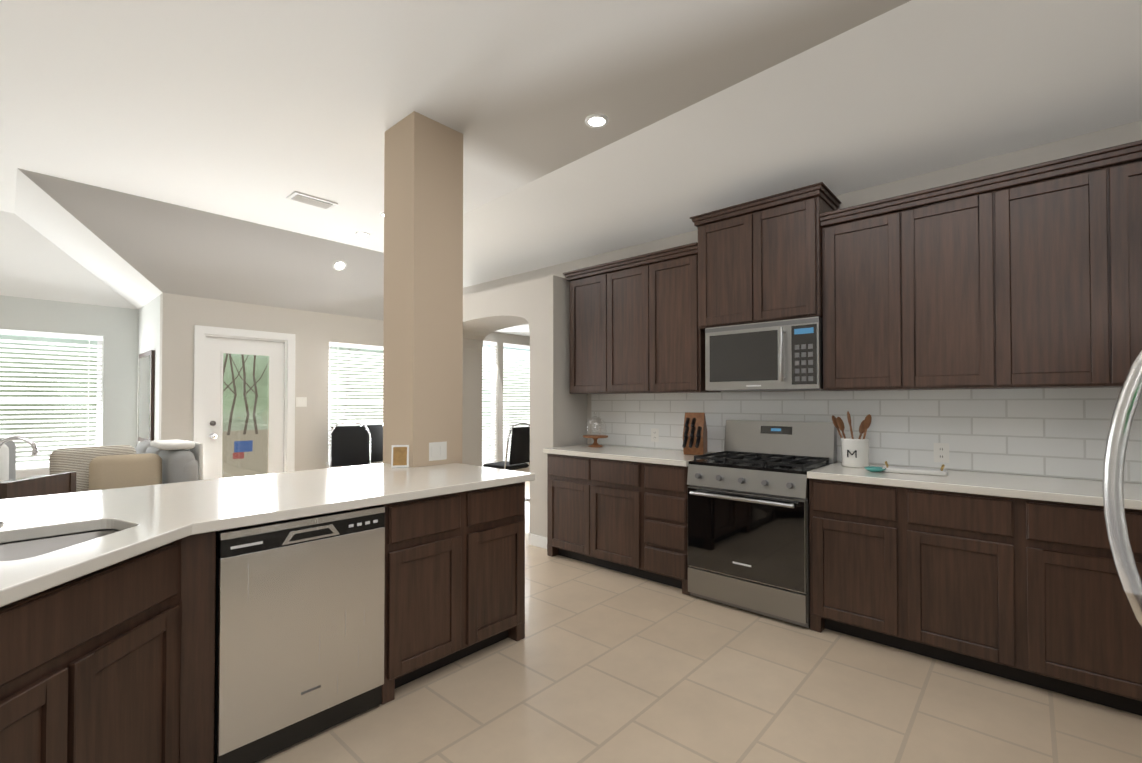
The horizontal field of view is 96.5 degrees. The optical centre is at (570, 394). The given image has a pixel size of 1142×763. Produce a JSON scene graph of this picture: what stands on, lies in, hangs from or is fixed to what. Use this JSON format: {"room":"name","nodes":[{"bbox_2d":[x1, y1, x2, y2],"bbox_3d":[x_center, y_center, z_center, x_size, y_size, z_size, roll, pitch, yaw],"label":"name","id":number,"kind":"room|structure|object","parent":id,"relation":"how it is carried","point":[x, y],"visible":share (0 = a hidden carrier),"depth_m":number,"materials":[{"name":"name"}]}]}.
{"room":"kitchen","nodes":[
{"label":"kitchen","id":0,"kind":"room"},
{"bbox_2d":[0,295,137,480],"bbox_3d":[-5.980,0.156,5.285,0.150,2.460,2.505,-1,-1,42],"label":"wall","id":1,"kind":"structure","parent":0,"point":[113,331],"depth_m":5.70,"materials":[{"name":"white paint"}]},
{"bbox_2d":[0,329,102,468],"bbox_3d":[-5.949,0.052,5.308,0.052,1.464,1.564,-1,-1,42],"label":"blind","id":2,"kind":"object","parent":1,"relation":"attached to","point":[98,400],"depth_m":5.58,"materials":[{"name":"white plastic"}]},
{"bbox_2d":[137,295,159,443],"bbox_3d":[-4.685,0.162,5.703,1.280,2.460,0.152,-1,-1,42],"label":"wall","id":3,"kind":"structure","parent":0,"point":[148,370],"depth_m":5.53,"materials":[{"name":"white paint"}]},
{"bbox_2d":[138,350,154,441],"bbox_3d":[-4.710,0.031,5.646,0.743,1.000,0.031,-1,-1,42],"label":"mirror","id":4,"kind":"object","parent":3,"relation":"attached to","point":[146,391],"depth_m":5.53,"materials":[{"name":"wood"}]},
{"bbox_2d":[159,293,529,472],"bbox_3d":[-2.172,0.185,7.457,0.120,2.460,6.055,-1,-1,42],"label":"wall","id":5,"kind":"structure","parent":0,"point":[181,316],"depth_m":6.12,"materials":[{"name":"grey paint"}]},
{"bbox_2d":[193,325,295,479],"bbox_3d":[-3.668,0.332,5.751,0.167,2.120,0.990,-1,-1,42],"label":"patio door","id":6,"kind":"structure","parent":5,"relation":"in","point":[212,345],"depth_m":5.72,"materials":[{"name":"white"}]},
{"bbox_2d":[296,397,306,406],"bbox_3d":[-3.258,0.087,6.159,0.009,0.115,0.120,-1,-1,42],"label":"light switch","id":7,"kind":"object","parent":5,"relation":"attached to","point":[301,401],"visible":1,"depth_m":6.16,"materials":[{"name":"white plastic"}]},
{"bbox_2d":[326,346,382,467],"bbox_3d":[-2.781,0.136,6.752,0.145,1.600,0.940,-1,-1,42],"label":"dining room window","id":8,"kind":"structure","parent":5,"relation":"in","point":[327,463],"depth_m":6.71,"materials":[{"name":"white"}]},
{"bbox_2d":[328,342,382,460],"bbox_3d":[-2.777,0.092,6.748,0.052,1.504,0.864,-1,-1,42],"label":"window blind","id":9,"kind":"object","parent":8,"relation":"attached to","point":[353,355],"visible":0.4,"depth_m":6.68,"materials":[{"name":"white plastic"}]},
{"bbox_2d":[482,344,494,463],"bbox_3d":[-1.426,0.196,8.262,0.145,2.140,0.600,-1,-1,42],"label":"nook window","id":10,"kind":"structure","parent":5,"relation":"in","point":[493,346],"depth_m":8.45,"materials":[{"name":"white"}]},
{"bbox_2d":[482,341,496,465],"bbox_3d":[-1.421,0.152,8.259,0.052,2.044,0.524,-1,-1,42],"label":"window blind","id":11,"kind":"object","parent":10,"relation":"attached to","point":[491,388],"visible":0.56,"depth_m":8.34,"materials":[{"name":"white plastic"}]},
{"bbox_2d":[503,346,529,467],"bbox_3d":[-0.892,0.204,8.858,0.145,2.140,0.880,-1,-1,42],"label":"nook window","id":12,"kind":"structure","parent":5,"relation":"in","point":[514,393],"depth_m":8.86,"materials":[{"name":"white"}]},
{"bbox_2d":[503,343,529,459],"bbox_3d":[-0.887,0.160,8.854,0.052,2.044,0.804,-1,-1,42],"label":"window blind","id":13,"kind":"object","parent":12,"relation":"attached to","point":[518,355],"visible":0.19,"depth_m":8.78,"materials":[{"name":"white plastic"}]},
{"bbox_2d":[462,275,586,536],"bbox_3d":[-0.743,0.168,5.441,2.100,2.440,0.590,-1,-1,42],"label":"wall","id":14,"kind":"structure","parent":0,"point":[558,410],"depth_m":4.69,"materials":[{"name":"grey paint"}]},
{"bbox_2d":[529,533,546,548],"bbox_3d":[-0.280,1.327,4.603,0.282,0.100,0.014,-1,-1,42],"label":"baseboard","id":15,"kind":"structure","parent":14,"relation":"attached to","point":[538,541],"depth_m":4.59,"materials":[{"name":"white"}]},
{"bbox_2d":[0,0,1141,336],"bbox_3d":[-0.616,-1.425,4.481,9.240,0.760,8.440,-1,-1,42],"label":"ceiling","id":16,"kind":"structure","parent":0,"point":[150,150],"depth_m":3.02,"materials":[{"name":"paint"}]},
{"bbox_2d":[286,191,337,209],"bbox_3d":[-2.292,-1.714,4.517,0.200,0.020,0.360,-1,-1,42],"label":"ceiling vent","id":17,"kind":"object","parent":16,"relation":"in","point":[311,200],"visible":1,"depth_m":4.49,"materials":[{"name":"white metal"}]},
{"bbox_2d":[333,260,346,270],"bbox_3d":[-2.699,-1.505,5.947,0.119,0.103,0.153,-1,-1,42],"label":"recessed light","id":18,"kind":"object","parent":16,"relation":"in","point":[339,265],"visible":1,"depth_m":5.94,"materials":[{"name":"white plastic"}]},
{"bbox_2d":[355,232,369,236],"bbox_3d":[-2.217,-1.706,5.424,0.153,0.011,0.153,-1,-1,42],"label":"recessed light","id":19,"kind":"object","parent":16,"relation":"in","point":[363,234],"visible":0.98,"depth_m":5.42,"materials":[{"name":"white plastic"}]},
{"bbox_2d":[585,114,608,127],"bbox_3d":[0.164,-1.735,3.236,0.153,0.011,0.153,-1,-1,42],"label":"recessed light","id":20,"kind":"object","parent":16,"relation":"in","point":[596,121],"visible":1,"depth_m":3.23,"materials":[{"name":"white plastic"}]},
{"bbox_2d":[255,481,1141,762],"bbox_3d":[-0.616,1.405,4.443,9.240,0.060,8.440,-1,-1,42],"label":"floor","id":21,"kind":"structure","parent":0,"point":[601,665],"depth_m":2.23,"materials":[{"name":"tile"}]},
{"bbox_2d":[0,438,15,482],"bbox_3d":[-4.858,0.867,3.869,0.860,1.000,0.870,-1,-1,42],"label":"armchair","id":22,"kind":"object","parent":21,"relation":"on","point":[8,461],"visible":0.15,"depth_m":4.27,"materials":[{"name":"fabric"}]},
{"bbox_2d":[0,472,75,498],"bbox_3d":[-2.857,0.914,2.953,0.440,0.880,0.440,0,-1,-7],"label":"table","id":23,"kind":"object","parent":21,"relation":"on","point":[62,483],"visible":0.08,"depth_m":2.92,"materials":[{"name":"brown wood"}]},
{"bbox_2d":[28,440,202,491],"bbox_3d":[-3.873,0.880,4.285,2.070,0.985,0.965,-1,-1,42],"label":"sofa","id":24,"kind":"object","parent":21,"relation":"on","point":[144,463],"visible":0.23,"depth_m":3.88,"materials":[{"name":"fabric"}]},
{"bbox_2d":[0,436,534,762],"bbox_3d":[-0.616,0.729,1.080,3.900,1.200,3.171,-1,-1,42],"label":"base cabinet","id":25,"kind":"object","parent":21,"relation":"on","point":[107,621],"visible":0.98,"depth_m":1.72,"materials":[{"name":"brown wood"}]},
{"bbox_2d":[0,463,534,606],"bbox_3d":[-0.616,0.434,1.084,3.900,0.038,3.171,-1,-1,42],"label":"countertop","id":26,"kind":"structure","parent":25,"relation":"on","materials":[{"name":"stone"}]},
{"bbox_2d":[0,529,118,560],"bbox_3d":[-1.545,0.561,1.188,0.865,0.210,0.916,-1,-1,42],"label":"sink","id":27,"kind":"object","parent":26,"relation":"in","point":[26,546],"depth_m":1.64,"materials":[{"name":"silver metal"}]},
{"bbox_2d":[391,445,408,467],"bbox_3d":[-1.039,0.374,3.100,0.100,0.135,0.035,0,-1,-13],"label":"photo frame","id":28,"kind":"object","parent":26,"relation":"on","point":[399,455],"visible":1,"depth_m":3.09,"materials":[{"name":"white"}]},
{"bbox_2d":[214,506,384,762],"bbox_3d":[-1.223,0.913,2.164,0.601,0.862,0.599,-1,-1,42],"label":"dishwasher","id":29,"kind":"object","parent":21,"relation":"on","point":[299,634],"visible":0.83,"depth_m":1.92,"materials":[{"name":"silver metal"}]},
{"bbox_2d":[329,421,370,467],"bbox_3d":[-2.639,0.864,6.126,0.484,1.067,0.556,0,-1,-28],"label":"chair","id":30,"kind":"object","parent":21,"relation":"on","point":[348,445],"visible":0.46,"depth_m":6.32,"materials":[{"name":"black leather"}]},
{"bbox_2d":[360,420,382,462],"bbox_3d":[-2.401,0.870,6.572,0.556,1.067,0.484,0,-1,27],"label":"chair","id":31,"kind":"object","parent":21,"relation":"on","point":[376,431],"visible":0.33,"depth_m":6.73,"materials":[{"name":"black leather"}]},
{"bbox_2d":[383,111,462,467],"bbox_3d":[-0.977,-0.190,3.368,0.365,3.100,0.365,-1,-1,42],"label":"column","id":32,"kind":"structure","parent":21,"relation":"on","point":[423,299],"depth_m":3.24,"materials":[{"name":"beige paint"}]},
{"bbox_2d":[429,441,446,460],"bbox_3d":[-0.845,0.358,3.236,0.009,0.115,0.130,-1,-1,42],"label":"light switch","id":33,"kind":"object","parent":32,"relation":"attached to","point":[437,450],"visible":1,"depth_m":3.23,"materials":[{"name":"white plastic"}]},
{"bbox_2d":[483,422,529,500],"bbox_3d":[-0.814,0.881,6.675,0.553,1.047,0.484,-1,-1,37],"label":"chair","id":34,"kind":"object","parent":21,"relation":"on","point":[519,458],"visible":0.62,"depth_m":6.50,"materials":[{"name":"black leather"}]},
{"bbox_2d":[687,420,836,627],"bbox_3d":[1.257,0.773,3.385,0.758,1.175,0.703,-1,-1,42],"label":"range","id":35,"kind":"object","parent":21,"relation":"on","point":[748,518],"visible":0.98,"depth_m":3.19,"materials":[{"name":"silver metal"}]},
{"bbox_2d":[547,453,1141,715],"bbox_3d":[1.528,0.920,3.197,4.128,0.875,0.628,-1,-1,42],"label":"base cabinet","id":36,"kind":"object","parent":21,"relation":"on","point":[1029,591],"visible":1,"depth_m":2.53,"materials":[{"name":"brown wood"}]},
{"bbox_2d":[543,444,1141,509],"bbox_3d":[1.517,0.463,3.198,4.138,0.038,0.645,-1,-1,42],"label":"countertop","id":37,"kind":"structure","parent":36,"relation":"on","point":[1074,491],"depth_m":2.62,"materials":[{"name":"stone"}]},
{"bbox_2d":[583,412,607,446],"bbox_3d":[0.217,0.305,4.517,0.224,0.310,0.224,-1,-1,42],"label":"cake stand","id":38,"kind":"object","parent":37,"relation":"on","point":[595,437],"visible":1,"depth_m":4.48,"materials":[{"name":"brown wood"}]},
{"bbox_2d":[682,412,707,454],"bbox_3d":[0.932,0.294,3.856,0.148,0.315,0.386,0,-1,22],"label":"knife block","id":39,"kind":"object","parent":37,"relation":"on","point":[695,435],"visible":1,"depth_m":3.81,"materials":[{"name":"brown wood"}]},
{"bbox_2d":[832,411,871,467],"bbox_3d":[1.744,0.271,3.167,0.226,0.342,0.190,-1,-1,42],"label":"utensil crock","id":40,"kind":"object","parent":37,"relation":"on","point":[854,452],"visible":1,"depth_m":3.09,"materials":[{"name":"white ceramic"}]},
{"bbox_2d":[864,466,885,471],"bbox_3d":[1.736,0.427,2.911,0.110,0.022,0.110,-1,-1,42],"label":"dish","id":41,"kind":"object","parent":37,"relation":"on","point":[873,469],"visible":1,"depth_m":2.89,"materials":[{"name":"teal ceramic"}]},
{"bbox_2d":[882,461,947,475],"bbox_3d":[1.932,0.411,2.870,0.300,0.053,0.150,-1,-1,34],"label":"tray","id":42,"kind":"object","parent":37,"relation":"on","point":[941,471],"visible":0.94,"depth_m":2.83,"materials":[{"name":"stone"}]},
{"bbox_2d":[1102,349,1141,626],"bbox_3d":[1.148,0.430,0.436,0.842,1.780,0.910,-1,-1,37],"label":"fridge","id":43,"kind":"object","parent":21,"relation":"on","point":[1114,463],"visible":1,"depth_m":0.97,"materials":[{"name":"silver metal"}]},
{"bbox_2d":[463,120,1141,483],"bbox_3d":[0.534,0.027,4.605,7.720,2.700,0.131,-1,-1,42],"label":"wall","id":44,"kind":"structure","parent":0,"point":[1055,432],"depth_m":3.05,"materials":[{"name":"white tile"}]},
{"bbox_2d":[563,264,602,393],"bbox_3d":[0.228,-0.551,4.555,0.470,1.085,0.387,-1,-1,42],"label":"upper cabinet","id":45,"kind":"object","parent":44,"relation":"attached to","point":[586,284],"depth_m":4.43,"materials":[{"name":"brown wood"}]},
{"bbox_2d":[603,255,642,393],"bbox_3d":[0.559,-0.555,4.258,0.420,1.085,0.387,-1,-1,42],"label":"upper cabinet","id":46,"kind":"object","parent":44,"relation":"attached to","point":[623,278],"depth_m":4.17,"materials":[{"name":"brown wood"}]},
{"bbox_2d":[651,428,658,441],"bbox_3d":[0.717,0.346,4.354,0.075,0.115,0.008,-1,-1,42],"label":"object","id":47,"kind":"structure","parent":44,"relation":"attached to","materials":[{"name":"white plastic"}]},
{"bbox_2d":[643,243,720,392],"bbox_3d":[0.878,-0.559,3.972,0.437,1.085,0.387,-1,-1,42],"label":"upper cabinet","id":48,"kind":"object","parent":44,"relation":"attached to","point":[673,352],"depth_m":3.87,"materials":[{"name":"brown wood"}]},
{"bbox_2d":[695,204,750,331],"bbox_3d":[1.190,-0.863,3.688,0.414,0.771,0.395,-1,-1,42],"label":"upper cabinet","id":49,"kind":"object","parent":44,"relation":"attached to","point":[723,247],"depth_m":3.55,"materials":[{"name":"brown wood"}]},
{"bbox_2d":[751,188,838,322],"bbox_3d":[1.498,-0.867,3.412,0.413,0.771,0.395,-1,-1,42],"label":"upper cabinet","id":50,"kind":"object","parent":44,"relation":"attached to","point":[787,261],"depth_m":3.26,"materials":[{"name":"brown wood"}]},
{"bbox_2d":[705,316,822,390],"bbox_3d":[1.349,-0.253,3.502,0.758,0.446,0.439,-1,-1,42],"label":"microwave","id":51,"kind":"object","parent":50,"relation":"attached to","point":[783,355],"visible":1,"depth_m":3.34,"materials":[{"name":"silver metal"}]},
{"bbox_2d":[815,197,898,390],"bbox_3d":[1.813,-0.571,3.133,0.420,1.085,0.387,-1,-1,42],"label":"upper cabinet","id":52,"kind":"object","parent":44,"relation":"attached to","point":[857,243],"depth_m":3.02,"materials":[{"name":"brown wood"}]},
{"bbox_2d":[591,387,1141,482],"bbox_3d":[1.737,0.211,3.445,4.140,0.470,0.008,-1,-1,42],"label":"backsplash","id":53,"kind":"structure","parent":44,"relation":"attached to","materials":[{"name":"tile"}]},
{"bbox_2d":[934,443,948,462],"bbox_3d":[2.199,0.345,3.025,0.075,0.115,0.008,-1,-1,42],"label":"electrical outlet","id":54,"kind":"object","parent":44,"relation":"attached to","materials":[{"name":"white plastic"}]},
{"bbox_2d":[895,175,990,389],"bbox_3d":[2.121,-0.574,2.858,0.405,1.085,0.387,-1,-1,42],"label":"upper cabinet","id":55,"kind":"object","parent":44,"relation":"attached to","point":[943,233],"depth_m":2.75,"materials":[{"name":"brown wood"}]},
{"bbox_2d":[991,149,1106,388],"bbox_3d":[2.422,-0.578,2.588,0.404,1.085,0.387,-1,-1,42],"label":"upper cabinet","id":56,"kind":"object","parent":44,"relation":"attached to","point":[1028,277],"depth_m":2.47,"materials":[{"name":"brown wood"}]},
{"bbox_2d":[1103,140,1141,387],"bbox_3d":[2.722,-0.582,2.319,0.402,1.085,0.387,-1,-1,42],"label":"upper cabinet","id":57,"kind":"object","parent":44,"relation":"attached to","point":[1122,164],"depth_m":2.30,"materials":[{"name":"brown wood"}]},
{"label":"outside","id":58,"kind":"structure","parent":0,"visible":0},
{"bbox_2d":[0,334,529,462],"bbox_3d":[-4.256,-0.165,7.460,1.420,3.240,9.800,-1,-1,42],"label":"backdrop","id":59,"kind":"structure","parent":58,"point":[265,379],"depth_m":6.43,"materials":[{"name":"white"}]},
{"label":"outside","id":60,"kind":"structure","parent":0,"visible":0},
{"bbox_2d":[222,346,366,477],"bbox_3d":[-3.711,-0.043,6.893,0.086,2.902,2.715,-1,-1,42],"label":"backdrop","id":61,"kind":"structure","parent":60,"point":[234,448],"depth_m":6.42,"materials":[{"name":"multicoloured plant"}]}
]}

